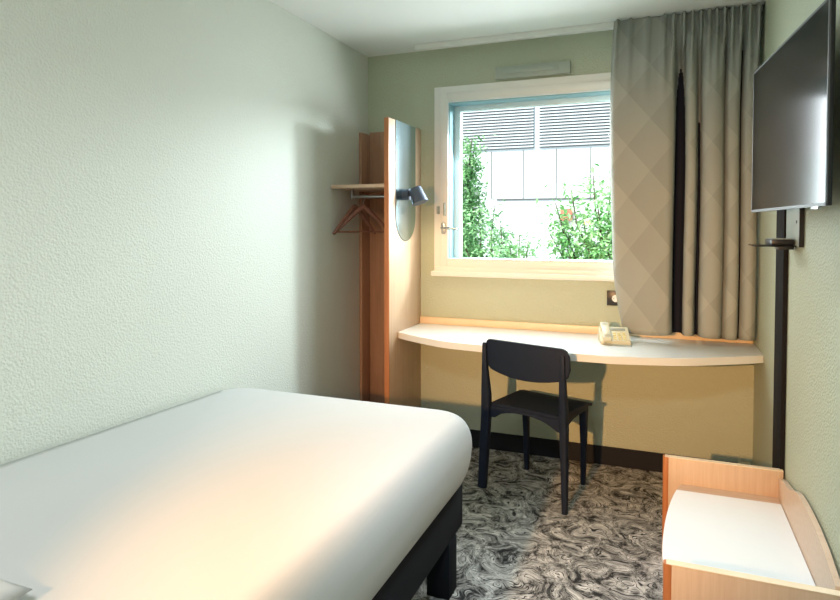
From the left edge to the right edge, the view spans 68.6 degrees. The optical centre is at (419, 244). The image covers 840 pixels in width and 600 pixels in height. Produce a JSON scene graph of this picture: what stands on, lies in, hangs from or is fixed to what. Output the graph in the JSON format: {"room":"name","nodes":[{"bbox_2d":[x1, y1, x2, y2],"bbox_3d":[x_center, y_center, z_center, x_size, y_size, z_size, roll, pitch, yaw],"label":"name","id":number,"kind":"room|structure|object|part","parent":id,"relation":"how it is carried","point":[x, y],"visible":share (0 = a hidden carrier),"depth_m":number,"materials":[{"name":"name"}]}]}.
{"room":"hotel room","nodes":[
{"label":"hotel room","id":0,"kind":"room"},
{"bbox_2d":[0,0,367,464],"bbox_3d":[-1.333,0.079,1.867,0.200,2.500,5.494,1,2,21],"label":"wall","id":1,"kind":"structure","parent":0,"point":[170,211],"depth_m":2.43,"materials":[{"name":"white paint"}]},
{"bbox_2d":[269,0,765,56],"bbox_3d":[-0.175,-1.257,1.371,2.688,0.200,5.494,1,2,21],"label":"ceiling","id":2,"kind":"structure","parent":0,"point":[372,28],"depth_m":3.25,"materials":[{"name":"white paint"}]},
{"bbox_2d":[415,4,762,50],"bbox_3d":[0.853,-1.204,3.460,1.890,0.032,0.040,1,2,21],"label":"track","id":3,"kind":"object","parent":2,"relation":"attached to","point":[608,25],"visible":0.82,"depth_m":3.56,"materials":[{"name":"white plastic"}]},
{"bbox_2d":[610,2,761,340],"bbox_3d":[1.388,-0.361,3.277,0.730,1.700,0.147,1,2,21],"label":"curtain","id":4,"kind":"object","parent":3,"relation":"hanging from","point":[684,224],"visible":0.94,"depth_m":3.25,"materials":[{"name":"beige fabric"}]},
{"bbox_2d":[411,447,662,599],"bbox_3d":[-0.175,1.392,1.452,2.688,0.100,5.494,1,2,21],"label":"floor","id":5,"kind":"structure","parent":0,"point":[515,541],"depth_m":2.77,"materials":[{"name":"carpet"}]},
{"bbox_2d":[0,388,471,599],"bbox_3d":[-0.701,0.975,1.652,1.147,0.721,2.185,1,2,21],"label":"bed","id":6,"kind":"object","parent":5,"relation":"on","point":[236,493],"visible":1,"depth_m":1.62,"materials":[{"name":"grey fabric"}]},
{"bbox_2d":[0,579,32,599],"bbox_3d":[-1.097,0.595,0.946,0.673,0.110,0.570,1,2,21],"label":"pillow","id":7,"kind":"object","parent":6,"relation":"on","point":[8,590],"visible":1,"depth_m":1.07,"materials":[{"name":"grey fabric"}]},
{"bbox_3d":[0.083,1.211,2.332,0.090,0.208,0.090,1,2,21],"label":"leg","id":8,"kind":"part","parent":6,"relation":"part of","materials":[{"name":"black wood"}]},
{"bbox_2d":[331,117,420,407],"bbox_3d":[-0.259,0.270,3.810,0.381,2.000,0.504,1,2,21],"label":"wardrobe","id":9,"kind":"object","parent":5,"relation":"on","point":[390,159],"visible":0.73,"depth_m":3.81,"materials":[{"name":"brown wood"}]},
{"bbox_2d":[332,195,375,234],"bbox_3d":[-0.396,-0.184,3.751,0.032,0.244,0.391,1,2,35],"label":"hanger","id":10,"kind":"object","parent":9,"relation":"hanging from","point":[354,207],"visible":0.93,"depth_m":3.71,"materials":[{"name":"brown wood"}]},
{"bbox_2d":[331,184,383,192],"bbox_3d":[-0.276,-0.346,3.788,0.345,0.020,0.486,1,2,21],"label":"shelf","id":11,"kind":"object","parent":9,"relation":"attached to","point":[361,188],"depth_m":3.62,"materials":[{"name":"brown wood"}]},
{"bbox_2d":[335,194,383,233],"bbox_3d":[-0.343,-0.183,3.730,0.391,0.244,0.031,-1,2,-31],"label":"hanger","id":12,"kind":"object","parent":9,"relation":"hanging from","point":[360,208],"visible":0.89,"depth_m":3.72,"materials":[{"name":"brown wood"}]},
{"bbox_3d":[-0.360,0.270,4.048,0.019,1.985,0.133,1,2,21],"label":"wall panel","id":13,"kind":"part","parent":9,"relation":"part of","materials":[{"name":"brown wood"}]},
{"bbox_3d":[-0.277,-0.289,3.701,0.282,0.021,0.021,1,2,21],"label":"hanging rail","id":14,"kind":"part","parent":9,"relation":"part of","materials":[{"name":"silver metal"}]},
{"bbox_3d":[-0.176,0.263,4.038,0.330,2.000,0.017,1,2,21],"label":"panel","id":15,"kind":"part","parent":9,"relation":"part of","materials":[{"name":"brown wood"}]},
{"bbox_3d":[-0.098,0.271,3.750,0.028,2.000,0.497,1,2,21],"label":"panel","id":16,"kind":"part","parent":9,"relation":"part of","materials":[{"name":"brown wood"}]},
{"bbox_2d":[395,120,415,240],"bbox_3d":[-0.085,-0.374,3.719,0.004,0.706,0.308,1,2,21],"label":"mirror","id":17,"kind":"object","parent":9,"relation":"attached to","point":[405,134],"depth_m":3.70,"materials":[{"name":"grey mirror"}]},
{"bbox_2d":[401,186,427,205],"bbox_3d":[-0.027,-0.289,3.651,0.155,0.118,0.100,1,2,21],"label":"reading lamp","id":18,"kind":"object","parent":9,"relation":"attached to","point":[416,194],"visible":1,"depth_m":3.62,"materials":[{"name":"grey metal"}]},
{"bbox_3d":[-0.080,-0.299,3.677,0.038,0.068,0.068,1,2,21],"label":"wall plate","id":19,"kind":"part","parent":18,"relation":"part of","materials":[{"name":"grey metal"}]},
{"bbox_3d":[-0.007,-0.289,3.643,0.112,0.118,0.100,1,2,21],"label":"lamp shade","id":20,"kind":"part","parent":18,"relation":"part of","materials":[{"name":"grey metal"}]},
{"bbox_2d":[478,339,592,514],"bbox_3d":[0.619,0.883,3.227,0.531,0.809,0.451,1,2,39],"label":"desk chair","id":21,"kind":"object","parent":5,"relation":"on","point":[515,360],"visible":1,"depth_m":3.12,"materials":[{"name":"black paint"}]},
{"bbox_3d":[0.337,0.896,3.247,0.070,0.782,0.090,1,2,37],"label":"leg","id":22,"kind":"part","parent":21,"relation":"part of","materials":[{"name":"blue paint"}]},
{"bbox_3d":[0.600,1.061,3.496,0.042,0.436,0.049,1,2,39],"label":"leg","id":23,"kind":"part","parent":21,"relation":"part of","materials":[{"name":"blue paint"}]},
{"bbox_3d":[0.517,0.579,3.047,0.472,0.191,0.056,1,2,39],"label":"backrest","id":24,"kind":"part","parent":21,"relation":"part of","materials":[{"name":"blue paint"}]},
{"bbox_3d":[0.642,0.844,3.261,0.414,0.029,0.360,1,2,39],"label":"seat","id":25,"kind":"part","parent":21,"relation":"part of","materials":[{"name":"blue paint"}]},
{"bbox_3d":[0.690,0.910,2.959,0.047,0.772,0.093,1,2,21],"label":"leg","id":26,"kind":"part","parent":21,"relation":"part of","materials":[{"name":"blue paint"}]},
{"bbox_3d":[0.873,1.068,3.278,0.047,0.436,0.059,1,2,39],"label":"leg","id":27,"kind":"part","parent":21,"relation":"part of","materials":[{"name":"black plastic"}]},
{"bbox_2d":[738,460,750,464],"bbox_3d":[1.727,1.224,3.281,0.059,0.125,0.060,1,2,21],"label":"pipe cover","id":28,"kind":"object","parent":5,"relation":"on","point":[739,461],"visible":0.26,"depth_m":3.28,"materials":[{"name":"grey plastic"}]},
{"bbox_2d":[662,454,839,599],"bbox_3d":[1.073,1.084,2.122,0.446,0.475,0.913,1,2,21],"label":"bench","id":29,"kind":"object","parent":5,"relation":"on","point":[731,531],"visible":1,"depth_m":2.09,"materials":[{"name":"brown wood"}]},
{"bbox_3d":[1.246,1.102,2.530,0.422,0.413,0.027,1,2,21],"label":"panel","id":30,"kind":"part","parent":29,"relation":"part of","materials":[{"name":"brown wood"}]},
{"bbox_3d":[0.922,1.127,1.707,0.422,0.413,0.027,1,2,21],"label":"panel","id":31,"kind":"part","parent":29,"relation":"part of","materials":[{"name":"brown wood"}]},
{"bbox_2d":[368,30,754,463],"bbox_3d":[0.775,0.019,3.828,2.288,2.500,0.300,1,2,21],"label":"wall","id":32,"kind":"structure","parent":0,"point":[706,412],"depth_m":3.67,"materials":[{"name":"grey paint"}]},
{"bbox_2d":[431,72,613,281],"bbox_3d":[0.790,-0.390,3.669,1.502,1.191,0.192,1,2,21],"label":"window","id":33,"kind":"structure","parent":32,"relation":"in","point":[450,102],"depth_m":3.80,"materials":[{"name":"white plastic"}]},
{"bbox_3d":[0.147,-0.103,3.880,0.026,0.070,0.012,1,2,21],"label":"handle","id":34,"kind":"part","parent":33,"relation":"part of","materials":[{"name":"silver metal"}]},
{"bbox_3d":[0.182,-0.102,3.839,0.110,0.018,0.047,1,2,21],"label":"lever","id":35,"kind":"part","parent":33,"relation":"part of","materials":[{"name":"silver metal"}]},
{"bbox_3d":[0.775,0.176,3.648,1.502,0.060,0.047,1,2,21],"label":"sill","id":36,"kind":"part","parent":33,"relation":"part of","materials":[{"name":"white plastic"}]},
{"bbox_3d":[0.817,-0.388,3.740,1.270,0.982,0.040,1,2,21],"label":"sash","id":37,"kind":"part","parent":33,"relation":"part of","materials":[{"name":"clear glass"}]},
{"bbox_2d":[495,60,570,79],"bbox_3d":[0.664,-1.035,3.652,0.448,0.073,0.048,1,2,21],"label":"air vent","id":38,"kind":"object","parent":32,"relation":"in","point":[560,67],"visible":1,"depth_m":3.64,"materials":[{"name":"grey plastic"}]},
{"bbox_2d":[398,316,763,365],"bbox_3d":[0.781,0.521,3.343,1.908,0.081,0.625,1,2,21],"label":"writing desk","id":39,"kind":"object","parent":32,"relation":"attached to","point":[581,342],"visible":0.88,"depth_m":3.30,"materials":[{"name":"white laminate"}]},
{"bbox_2d":[598,322,631,346],"bbox_3d":[1.032,0.474,3.267,0.153,0.104,0.189,0,2,9],"label":"telephone","id":40,"kind":"object","parent":39,"relation":"on","point":[617,336],"visible":1,"depth_m":3.26,"materials":[{"name":"beige plastic"}]},
{"bbox_3d":[1.014,0.520,3.210,0.168,0.012,0.038,1,2,35],"label":"cord","id":41,"kind":"part","parent":40,"relation":"part of","materials":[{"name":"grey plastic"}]},
{"bbox_2d":[469,429,735,472],"bbox_3d":[0.717,1.220,3.719,2.260,0.106,0.014,1,2,21],"label":"baseboard","id":42,"kind":"structure","parent":32,"relation":"attached to","point":[613,456],"depth_m":3.61,"materials":[{"name":"black"}]},
{"bbox_2d":[607,290,617,305],"bbox_3d":[1.117,0.307,3.534,0.086,0.086,0.014,1,2,21],"label":"wall socket","id":43,"kind":"object","parent":32,"relation":"attached to","point":[611,295],"visible":0.48,"depth_m":3.54,"materials":[{"name":"black plastic"}]},
{"bbox_2d":[752,0,839,577],"bbox_3d":[0.983,0.106,0.957,0.200,2.500,5.494,1,2,21],"label":"wall","id":44,"kind":"structure","parent":0,"point":[812,420],"depth_m":2.08,"materials":[{"name":"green paint"}]},
{"bbox_2d":[772,210,788,478],"bbox_3d":[1.475,0.446,2.521,0.018,1.514,0.175,1,2,21],"label":"duct","id":45,"kind":"object","parent":44,"relation":"attached to","point":[781,280],"visible":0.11,"depth_m":2.47,"materials":[{"name":"black"}]},
{"bbox_2d":[751,0,835,211],"bbox_3d":[1.176,-0.372,1.947,0.053,0.537,0.823,1,2,17],"label":"television","id":46,"kind":"object","parent":44,"relation":"attached to","point":[793,89],"visible":1,"depth_m":1.80,"materials":[{"name":"black plastic"}]},
{"bbox_2d":[786,208,804,246],"bbox_3d":[1.389,-0.139,2.283,0.016,0.290,0.259,1,2,21],"label":"wall bracket","id":47,"kind":"object","parent":44,"relation":"attached to","point":[794,218],"visible":0.4,"depth_m":2.23,"materials":[{"name":"grey plastic"}]},
{"bbox_2d":[748,244,795,249],"bbox_3d":[1.327,0.009,2.327,0.133,0.016,0.180,1,2,21],"label":"shelf","id":48,"kind":"object","parent":47,"relation":"attached to","point":[779,247],"visible":0.95,"depth_m":2.26,"materials":[{"name":"black metal"}]},
{"bbox_3d":[1.327,0.003,2.327,0.132,0.005,0.180,1,2,21],"label":"shelf plate","id":49,"kind":"part","parent":48,"relation":"part of","materials":[{"name":"black metal"}]},
{"bbox_2d":[765,238,793,244],"bbox_3d":[1.354,-0.012,2.321,0.074,0.024,0.150,1,2,21],"label":"media box","id":50,"kind":"object","parent":48,"relation":"on","point":[770,241],"visible":1,"depth_m":2.26,"materials":[{"name":"black plastic"}]},
{"bbox_3d":[1.362,0.011,2.303,0.051,0.012,0.080,1,2,21],"label":"bracket arm","id":51,"kind":"part","parent":48,"relation":"part of","materials":[{"name":"black plastic"}]},
{"bbox_3d":[1.391,-0.140,2.285,0.013,0.288,0.253,1,2,21],"label":"plate","id":52,"kind":"part","parent":47,"relation":"part of","materials":[{"name":"grey plastic"}]},
{"label":"outside","id":53,"kind":"structure","parent":0,"visible":0},
{"bbox_3d":[2.897,1.244,12.881,20.000,0.100,17.986,1,2,21],"label":"ground","id":54,"kind":"structure","parent":53,"visible":0},
{"bbox_2d":[462,130,495,257],"bbox_3d":[0.555,-0.082,7.867,0.804,2.867,0.960,1,2,26],"label":"climbing shrub","id":55,"kind":"object","parent":54,"relation":"on","point":[470,196],"visible":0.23,"depth_m":7.82,"materials":[{"name":"green plant"}]},
{"bbox_2d":[462,199,523,257],"bbox_3d":[0.737,0.427,7.069,1.030,1.900,0.821,1,2,21],"label":"shrub","id":56,"kind":"object","parent":54,"relation":"on","point":[466,253],"visible":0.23,"depth_m":7.03,"materials":[{"name":"green plant"}]},
{"bbox_2d":[482,224,552,258],"bbox_3d":[0.878,0.613,5.744,0.693,1.606,0.690,-1,2,-31],"label":"young shrub","id":57,"kind":"object","parent":54,"relation":"on","point":[509,254],"visible":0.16,"depth_m":5.66,"materials":[{"name":"green plant"}]},
{"bbox_2d":[463,102,610,258],"bbox_3d":[3.607,-1.409,14.609,14.000,5.100,4.100,1,2,21],"label":"office building","id":58,"kind":"structure","parent":54,"relation":"on","point":[532,149],"depth_m":12.94,"materials":[{"name":"white concrete"}]},
{"bbox_2d":[527,163,612,259],"bbox_3d":[1.810,0.281,6.337,1.408,2.239,0.924,1,2,21],"label":"shrub","id":59,"kind":"object","parent":54,"relation":"on","point":[566,242],"visible":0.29,"depth_m":6.24,"materials":[{"name":"green plant"}]}
]}

